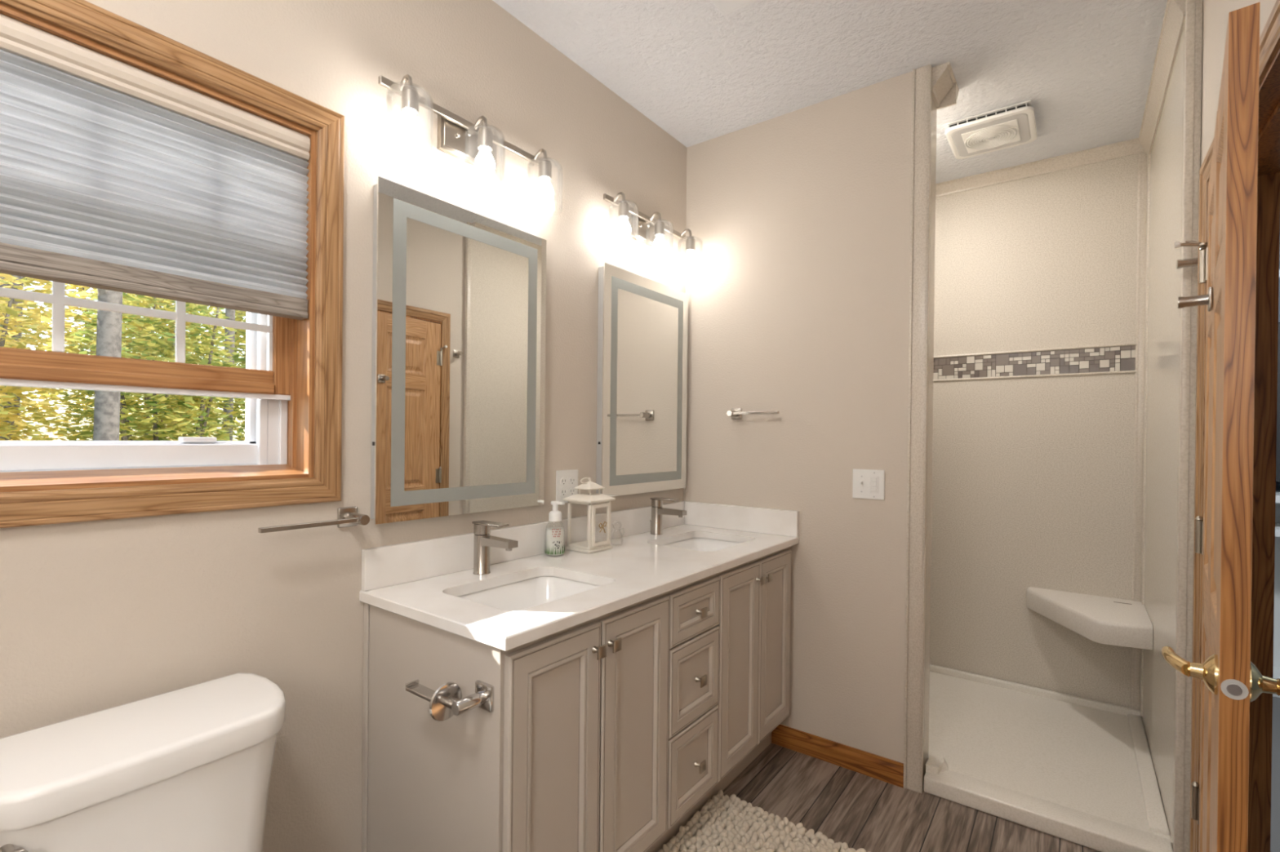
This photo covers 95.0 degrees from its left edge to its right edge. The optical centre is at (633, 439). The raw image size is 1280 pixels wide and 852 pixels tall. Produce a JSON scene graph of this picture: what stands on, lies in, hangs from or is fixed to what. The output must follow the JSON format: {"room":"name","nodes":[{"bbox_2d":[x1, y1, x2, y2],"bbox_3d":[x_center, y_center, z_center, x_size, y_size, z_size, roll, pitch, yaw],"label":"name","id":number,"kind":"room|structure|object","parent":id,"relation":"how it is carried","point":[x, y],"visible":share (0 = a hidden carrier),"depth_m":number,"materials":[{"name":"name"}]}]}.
{"room":"bathroom","nodes":[
{"label":"bathroom","id":0,"kind":"room"},
{"bbox_2d":[0,0,686,851],"bbox_3d":[-0.496,-0.053,2.004,0.160,2.740,4.900,1,0,37],"label":"wall","id":1,"kind":"structure","parent":0,"point":[101,615],"depth_m":1.53,"materials":[{"name":"beige paint"}]},
{"bbox_2d":[0,0,344,528],"bbox_3d":[-1.204,-0.339,1.079,0.218,0.989,1.234,1,0,37],"label":"window","id":2,"kind":"structure","parent":1,"relation":"in","point":[291,382],"depth_m":1.32,"materials":[{"name":"brown wood"}]},
{"bbox_2d":[0,13,310,319],"bbox_3d":[-1.152,-0.530,1.041,0.054,0.456,1.082,1,0,37],"label":"cellular shade","id":3,"kind":"object","parent":2,"relation":"attached to","point":[116,175],"visible":1,"depth_m":1.20,"materials":[{"name":"beige fabric"}]},
{"bbox_2d":[257,506,369,533],"bbox_3d":[-0.778,0.204,1.427,0.092,0.052,0.261,1,0,37],"label":"towel bar","id":4,"kind":"object","parent":1,"relation":"attached to","point":[347,517],"visible":1,"depth_m":1.45,"materials":[{"name":"silver metal"}]},
{"bbox_2d":[370,176,546,524],"bbox_3d":[-0.510,-0.234,1.814,0.042,0.923,0.618,1,0,37],"label":"wall mirror","id":5,"kind":"object","parent":1,"relation":"attached to","point":[458,364],"visible":1,"depth_m":1.74,"materials":[{"name":"silver metal"}]},
{"bbox_2d":[378,74,553,203],"bbox_3d":[-0.460,-0.875,1.778,0.151,0.208,0.619,1,0,37],"label":"vanity light","id":6,"kind":"object","parent":1,"relation":"attached to","point":[459,138],"visible":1,"depth_m":1.75,"materials":[{"name":"silver metal"}]},
{"bbox_2d":[400,85,418,115],"bbox_3d":[-0.597,-0.905,1.569,0.044,0.062,0.044,1,0,37],"label":"socket","id":7,"kind":"object","parent":6,"relation":"attached to","point":[410,95],"depth_m":1.55,"materials":[{"name":"silver metal"}]},
{"bbox_2d":[477,126,492,152],"bbox_3d":[-0.447,-0.904,1.769,0.044,0.062,0.044,1,0,37],"label":"socket","id":8,"kind":"object","parent":6,"relation":"attached to","point":[485,134],"depth_m":1.75,"materials":[{"name":"silver metal"}]},
{"bbox_2d":[538,159,551,181],"bbox_3d":[-0.296,-0.903,1.968,0.044,0.062,0.044,1,0,37],"label":"socket","id":9,"kind":"object","parent":6,"relation":"attached to","point":[544,165],"depth_m":1.95,"materials":[{"name":"silver metal"}]},
{"bbox_2d":[361,501,684,591],"bbox_3d":[-0.236,0.352,2.206,0.020,0.110,1.610,1,0,37],"label":"backsplash","id":10,"kind":"structure","parent":1,"relation":"attached to","point":[383,566],"depth_m":1.82,"materials":[{"name":"white stone"}]},
{"bbox_2d":[555,469,577,502],"bbox_3d":[-0.247,0.176,2.198,0.008,0.122,0.116,1,0,37],"label":"wall outlet","id":11,"kind":"object","parent":1,"relation":"attached to","point":[566,481],"visible":0.91,"depth_m":2.19,"materials":[{"name":"white plastic"}]},
{"bbox_2d":[560,488,566,497],"bbox_3d":[-0.259,0.197,2.178,0.002,0.033,0.033,1,0,37],"label":"socket","id":12,"kind":"object","parent":11,"relation":"attached to","point":[562,491],"depth_m":2.18,"materials":[{"name":"white plastic"}]},
{"bbox_2d":[560,477,566,486],"bbox_3d":[-0.258,0.157,2.178,0.002,0.033,0.033,1,0,37],"label":"socket","id":13,"kind":"object","parent":11,"relation":"attached to","point":[562,480],"depth_m":2.18,"materials":[{"name":"white plastic"}]},
{"bbox_2d":[568,487,575,495],"bbox_3d":[-0.231,0.197,2.215,0.002,0.033,0.033,1,0,37],"label":"socket","id":14,"kind":"object","parent":11,"relation":"attached to","point":[571,490],"depth_m":2.21,"materials":[{"name":"white plastic"}]},
{"bbox_2d":[568,476,575,485],"bbox_3d":[-0.231,0.157,2.215,0.002,0.033,0.033,1,0,37],"label":"socket","id":15,"kind":"object","parent":11,"relation":"attached to","point":[571,479],"depth_m":2.21,"materials":[{"name":"white plastic"}]},
{"bbox_2d":[595,262,688,497],"bbox_3d":[0.054,-0.231,2.560,0.042,0.923,0.618,1,0,37],"label":"wall mirror","id":16,"kind":"object","parent":1,"relation":"attached to","point":[642,394],"visible":0.9,"depth_m":2.49,"materials":[{"name":"silver metal"}]},
{"bbox_2d":[603,191,696,267],"bbox_3d":[0.100,-0.872,2.519,0.151,0.208,0.619,1,0,37],"label":"vanity light","id":17,"kind":"object","parent":1,"relation":"attached to","point":[633,224],"visible":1,"depth_m":2.50,"materials":[{"name":"silver metal"}]},
{"bbox_2d":[617,200,629,219],"bbox_3d":[-0.038,-0.902,2.310,0.044,0.062,0.044,1,0,37],"label":"socket","id":18,"kind":"object","parent":17,"relation":"attached to","point":[624,206],"depth_m":2.29,"materials":[{"name":"silver metal"}]},
{"bbox_2d":[654,220,664,236],"bbox_3d":[0.113,-0.901,2.510,0.044,0.062,0.044,1,0,37],"label":"socket","id":19,"kind":"object","parent":17,"relation":"attached to","point":[659,224],"depth_m":2.49,"materials":[{"name":"silver metal"}]},
{"bbox_2d":[685,236,694,252],"bbox_3d":[0.264,-0.900,2.709,0.044,0.062,0.044,1,0,37],"label":"socket","id":20,"kind":"object","parent":17,"relation":"attached to","point":[690,241],"depth_m":2.69,"materials":[{"name":"silver metal"}]},
{"bbox_2d":[683,71,936,784],"bbox_3d":[0.722,-0.042,2.600,1.066,2.740,0.168,1,0,37],"label":"wall","id":21,"kind":"structure","parent":0,"point":[798,221],"depth_m":2.44,"materials":[{"name":"beige paint"}]},
{"bbox_2d":[726,408,778,419],"bbox_3d":[0.532,-0.115,2.591,0.252,0.052,0.076,1,0,37],"label":"towel bar","id":22,"kind":"object","parent":21,"relation":"attached to","point":[735,413],"visible":1,"depth_m":2.62,"materials":[{"name":"silver metal"}]},
{"bbox_2d":[771,724,903,788],"bbox_3d":[0.822,1.286,2.406,0.536,0.088,0.012,1,0,37],"label":"baseboard","id":23,"kind":"structure","parent":21,"relation":"attached to","point":[873,766],"depth_m":2.38,"materials":[{"name":"brown wood"}]},
{"bbox_2d":[852,469,884,500],"bbox_3d":[0.931,0.179,2.325,0.122,0.117,0.018,1,0,37],"label":"light switch","id":24,"kind":"object","parent":21,"relation":"attached to","point":[869,484],"visible":1,"depth_m":2.33,"materials":[{"name":"white plastic"}]},
{"bbox_2d":[903,64,932,793],"bbox_3d":[1.079,-0.037,2.225,0.064,2.740,0.024,1,0,37],"label":"trim","id":25,"kind":"structure","parent":21,"relation":"attached to","point":[922,77],"depth_m":2.22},
{"bbox_2d":[931,62,959,110],"bbox_3d":[1.085,-1.365,2.387,0.394,0.085,0.216,1,0,37],"label":"trim","id":26,"kind":"structure","parent":21,"relation":"attached to","point":[944,88],"depth_m":2.26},
{"bbox_2d":[492,0,1167,183],"bbox_3d":[0.301,-1.462,1.408,2.200,0.100,4.900,1,0,37],"label":"ceiling","id":27,"kind":"structure","parent":0,"point":[700,73],"depth_m":2.15,"materials":[{"name":"white paint"}]},
{"bbox_2d":[945,99,1037,159],"bbox_3d":[1.613,-1.378,2.641,0.330,0.049,0.340,1,0,37],"label":"exhaust fan","id":28,"kind":"object","parent":27,"relation":"attached to","point":[1015,125],"visible":1,"depth_m":2.59,"materials":[{"name":"white plastic"}]},
{"bbox_2d":[960,119,1021,153],"bbox_3d":[1.611,-1.358,2.639,0.210,0.009,0.215,1,0,37],"label":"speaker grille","id":29,"kind":"object","parent":28,"relation":"attached to","point":[1008,131],"depth_m":2.62,"materials":[{"name":"white plastic"}]},
{"bbox_2d":[698,696,1279,851],"bbox_3d":[1.736,1.354,1.284,4.300,0.020,6.450,1,0,37],"label":"floor","id":30,"kind":"structure","parent":0,"point":[857,810],"depth_m":2.10,"materials":[{"name":"brown wood"}]},
{"bbox_2d":[0,672,285,851],"bbox_3d":[-0.714,0.918,0.909,0.743,0.800,0.489,1,0,37],"label":"toilet","id":31,"kind":"object","parent":30,"relation":"on","point":[188,769],"visible":1,"depth_m":1.01,"materials":[{"name":"white ceramic"}]},
{"bbox_2d":[361,546,791,851],"bbox_3d":[-0.007,0.882,2.035,0.602,0.880,1.601,1,0,37],"label":"vanity cabinet","id":32,"kind":"object","parent":30,"relation":"on","point":[610,732],"visible":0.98,"depth_m":1.51,"materials":[{"name":"beige paint"}]},
{"bbox_2d":[405,680,493,721],"bbox_3d":[-0.413,0.561,1.280,0.214,0.080,0.106,1,0,37],"label":"toilet paper holder","id":33,"kind":"object","parent":32,"relation":"attached to","point":[446,701],"visible":1,"depth_m":1.25,"materials":[{"name":"silver metal"}]},
{"bbox_2d":[359,501,799,651],"bbox_3d":[-0.011,0.370,2.034,0.586,0.140,1.614,1,0,37],"label":"countertop","id":34,"kind":"structure","parent":32,"relation":"on","point":[422,581],"depth_m":1.80,"materials":[{"name":"white stone"}]},
{"bbox_2d":[471,520,518,574],"bbox_3d":[-0.418,0.329,1.752,0.176,0.156,0.051,1,0,37],"label":"faucet","id":35,"kind":"object","parent":34,"relation":"on","point":[483,540],"visible":1,"depth_m":1.76,"materials":[{"name":"silver metal"}]},
{"bbox_2d":[457,575,599,610],"bbox_3d":[-0.283,0.509,1.643,0.346,0.138,0.447,1,0,37],"label":"undermount sink","id":36,"kind":"object","parent":34,"relation":"in","point":[527,593],"visible":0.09,"depth_m":1.81,"materials":[{"name":"white ceramic"}]},
{"bbox_2d":[544,501,564,555],"bbox_3d":[-0.273,0.313,2.063,0.075,0.188,0.070,1,0,37],"label":"soap bottle","id":37,"kind":"object","parent":34,"relation":"on","point":[555,546],"visible":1,"depth_m":2.04,"materials":[{"name":"plastic"}]},
{"bbox_2d":[544,545,564,554],"bbox_3d":[-0.276,0.382,2.065,0.070,0.034,0.070,1,0,37],"label":"print","id":38,"kind":"object","parent":37,"relation":"attached to","point":[549,549],"depth_m":2.04,"materials":[{"name":"green"}]},
{"bbox_2d":[563,477,615,553],"bbox_3d":[-0.162,0.274,2.174,0.138,0.267,0.140,1,0,37],"label":"candle lantern","id":39,"kind":"object","parent":34,"relation":"on","point":[590,545],"visible":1,"depth_m":2.14,"materials":[{"name":"beige paint"}]},
{"bbox_2d":[649,497,686,535],"bbox_3d":[0.143,0.332,2.503,0.176,0.156,0.051,1,0,37],"label":"faucet","id":40,"kind":"object","parent":34,"relation":"on","point":[657,509],"visible":1,"depth_m":2.51,"materials":[{"name":"silver metal"}]},
{"bbox_2d":[663,537,742,551],"bbox_3d":[0.283,0.512,2.397,0.345,0.138,0.446,1,0,37],"label":"undermount sink","id":41,"kind":"object","parent":34,"relation":"in","point":[705,544],"visible":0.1,"depth_m":2.59,"materials":[{"name":"white ceramic"}]},
{"bbox_2d":[657,790,870,851],"bbox_3d":[0.303,1.306,1.620,0.646,0.042,0.903,1,0,37],"label":"shaggy rug","id":42,"kind":"object","parent":30,"relation":"on","point":[726,824],"visible":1,"depth_m":1.93,"materials":[{"name":"beige fabric"}]},
{"bbox_2d":[923,664,1173,851],"bbox_3d":[1.594,1.294,2.571,1.041,0.088,1.166,1,0,37],"label":"shower pan","id":43,"kind":"object","parent":30,"relation":"on","point":[1080,771],"visible":0.8,"depth_m":2.33,"materials":[{"name":"white plastic"}]},
{"bbox_2d":[1272,490,1279,697],"bbox_3d":[3.897,0.831,2.975,1.300,1.060,0.450,1,0,37],"label":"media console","id":44,"kind":"object","parent":30,"relation":"on","point":[1276,671],"visible":0.02,"depth_m":3.35,"materials":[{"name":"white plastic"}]},
{"bbox_2d":[1275,522,1279,537],"bbox_3d":[3.891,0.501,2.962,1.220,0.040,0.380,1,0,37],"label":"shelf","id":45,"kind":"object","parent":44,"relation":"attached to","point":[1277,524],"depth_m":3.10,"materials":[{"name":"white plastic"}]},
{"bbox_2d":[1275,322,1279,482],"bbox_3d":[3.883,-0.170,3.021,1.200,0.940,0.140,1,0,37],"label":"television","id":46,"kind":"object","parent":44,"relation":"on","point":[1277,452],"visible":0.02,"depth_m":3.23,"materials":[{"name":"black"}]},
{"bbox_2d":[929,152,1145,707],"bbox_3d":[2.003,-0.030,3.061,1.075,2.740,0.100,1,0,37],"label":"wall","id":47,"kind":"structure","parent":0,"point":[1033,478],"depth_m":2.98,"materials":[{"name":"beige plastic"}]},
{"bbox_2d":[933,342,1136,382],"bbox_3d":[1.952,-0.386,3.044,1.007,0.130,0.014,1,0,37],"label":"trim","id":48,"kind":"structure","parent":47,"relation":"attached to","point":[1120,358],"depth_m":2.96,"materials":[{"name":"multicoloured tile"}]},
{"bbox_2d":[935,137,1144,197],"bbox_3d":[1.965,-1.369,3.014,1.041,0.062,0.030,1,0,37],"label":"trim","id":49,"kind":"structure","parent":47,"relation":"attached to","point":[1131,147],"depth_m":2.94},
{"bbox_2d":[1026,586,1152,649],"bbox_3d":[2.040,0.802,2.661,0.446,0.102,0.487,1,0,37],"label":"bench","id":50,"kind":"object","parent":47,"relation":"attached to","point":[1100,620],"visible":0.98,"depth_m":2.56,"materials":[{"name":"white ceramic"}]},
{"bbox_2d":[1141,0,1276,849],"bbox_3d":[1.079,-0.031,0.877,0.149,2.740,4.800,1,0,37],"label":"wall","id":51,"kind":"structure","parent":0,"point":[1166,152],"depth_m":2.08,"materials":[{"name":"beige paint"}]},
{"bbox_2d":[1130,152,1151,716],"bbox_3d":[2.356,-0.030,2.706,0.034,2.590,0.077,1,0,5],"label":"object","id":52,"kind":"structure","parent":51,"relation":"attached to","point":[1144,162],"depth_m":2.72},
{"bbox_2d":[1138,0,1185,156],"bbox_3d":[2.030,-1.349,2.271,0.040,0.095,1.138,1,0,37],"label":"trim","id":53,"kind":"structure","parent":51,"relation":"attached to","point":[1174,19],"depth_m":2.12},
{"bbox_2d":[1176,257,1198,269],"bbox_3d":[1.643,-0.521,1.729,0.056,0.048,0.048,1,0,37],"label":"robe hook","id":54,"kind":"object","parent":51,"relation":"attached to","point":[1180,264],"visible":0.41,"depth_m":1.73,"materials":[{"name":"silver metal"}]},
{"bbox_2d":[1173,0,1202,851],"bbox_3d":[1.691,-0.028,1.787,0.036,2.740,0.034,1,0,37],"label":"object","id":55,"kind":"structure","parent":51,"relation":"attached to","point":[1193,8],"depth_m":1.78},
{"bbox_2d":[1189,0,1279,851],"bbox_3d":[1.358,0.313,1.226,0.151,2.174,1.033,1,0,37],"label":"door frame","id":56,"kind":"structure","parent":51,"relation":"in","point":[1268,232],"depth_m":1.56,"materials":[{"name":"brown wood"}]},
{"bbox_2d":[1161,2,1279,851],"bbox_3d":[1.287,0.314,1.285,0.181,2.026,0.910,1,0,43],"label":"oak door","id":57,"kind":"structure","parent":56,"relation":"attached to","point":[1230,682],"depth_m":0.96,"materials":[{"name":"brown wood"}]},
{"bbox_2d":[1177,286,1213,311],"bbox_3d":[1.272,-0.313,1.327,0.056,0.048,0.048,1,0,43],"label":"robe hook","id":58,"kind":"object","parent":57,"relation":"attached to","point":[1204,300],"visible":1,"depth_m":1.32,"materials":[{"name":"silver metal"}]},
{"bbox_2d":[1275,233,1279,490],"bbox_3d":[2.493,-0.016,0.718,2.440,2.740,6.450,1,0,37],"label":"wall","id":59,"kind":"structure","parent":0,"point":[1277,484],"depth_m":3.56,"materials":[{"name":"grey paint"}]},
{"label":"outside","id":60,"kind":"structure","parent":0,"visible":0},
{"label":"ground","id":61,"kind":"structure","parent":60,"visible":0},
{"bbox_2d":[0,277,18,436],"bbox_3d":[-8.425,-0.566,6.613,2.112,5.420,2.091,1,0,37],"label":"leafy sapling","id":62,"kind":"object","parent":61,"relation":"on","point":[1,277],"visible":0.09,"depth_m":7.23,"materials":[{"name":"green plant"}]},
{"bbox_2d":[0,275,26,440],"bbox_3d":[-9.073,-1.602,8.610,0.961,7.508,0.649,1,0,12],"label":"tree","id":63,"kind":"object","parent":61,"relation":"on","point":[19,277],"visible":0.05,"depth_m":8.50,"materials":[{"name":"green plant"}]},
{"bbox_2d":[0,273,57,440],"bbox_3d":[-5.804,0.014,4.807,1.586,4.329,1.566,1,0,37],"label":"tree","id":64,"kind":"object","parent":61,"relation":"on","point":[11,313],"visible":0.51,"depth_m":5.06,"materials":[{"name":"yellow plant"}]},
{"bbox_2d":[19,278,89,440],"bbox_3d":[-11.130,-1.651,9.671,3.307,7.508,3.355,1,0,37],"label":"leafy sapling","id":65,"kind":"object","parent":61,"relation":"on","point":[46,289],"visible":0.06,"depth_m":10.14,"materials":[{"name":"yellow plant"}]},
{"bbox_2d":[93,288,122,440],"bbox_3d":[-4.452,-1.510,4.712,0.864,7.452,0.655,1,0,37],"label":"tree","id":66,"kind":"object","parent":61,"relation":"on","point":[106,425],"visible":0.16,"depth_m":4.85,"materials":[{"name":"grey plant"}]},
{"bbox_2d":[36,282,224,440],"bbox_3d":[-6.953,-0.611,8.261,2.170,5.525,2.174,1,0,37],"label":"foliage","id":67,"kind":"object","parent":61,"relation":"on","point":[81,292],"visible":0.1,"depth_m":7.80,"materials":[{"name":"green plant"}]},
{"bbox_2d":[55,288,245,440],"bbox_3d":[-4.942,0.078,6.099,1.551,4.206,1.582,1,0,37],"label":"trees","id":68,"kind":"object","parent":61,"relation":"on","point":[201,415],"visible":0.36,"depth_m":5.95,"materials":[{"name":"green plant"}]},
{"bbox_2d":[124,299,246,440],"bbox_3d":[-8.927,-1.685,12.282,3.319,7.602,3.402,1,0,37],"label":"leafy sapling","id":69,"kind":"object","parent":61,"relation":"on","point":[240,318],"visible":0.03,"depth_m":11.94,"materials":[{"name":"green plant"}]},
{"bbox_2d":[222,308,235,440],"bbox_3d":[-5.443,-1.534,7.933,0.633,7.452,0.923,1,0,-13],"label":"tree","id":70,"kind":"object","parent":61,"relation":"on","point":[228,313],"visible":0.02,"depth_m":7.88,"materials":[{"name":"green plant"}]},
{"bbox_2d":[233,310,246,440],"bbox_3d":[-5.793,-0.559,10.118,2.085,5.434,2.118,1,0,37],"label":"leafy sapling","id":71,"kind":"object","parent":61,"relation":"on","point":[238,339],"visible":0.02,"depth_m":9.58,"materials":[{"name":"green plant"}]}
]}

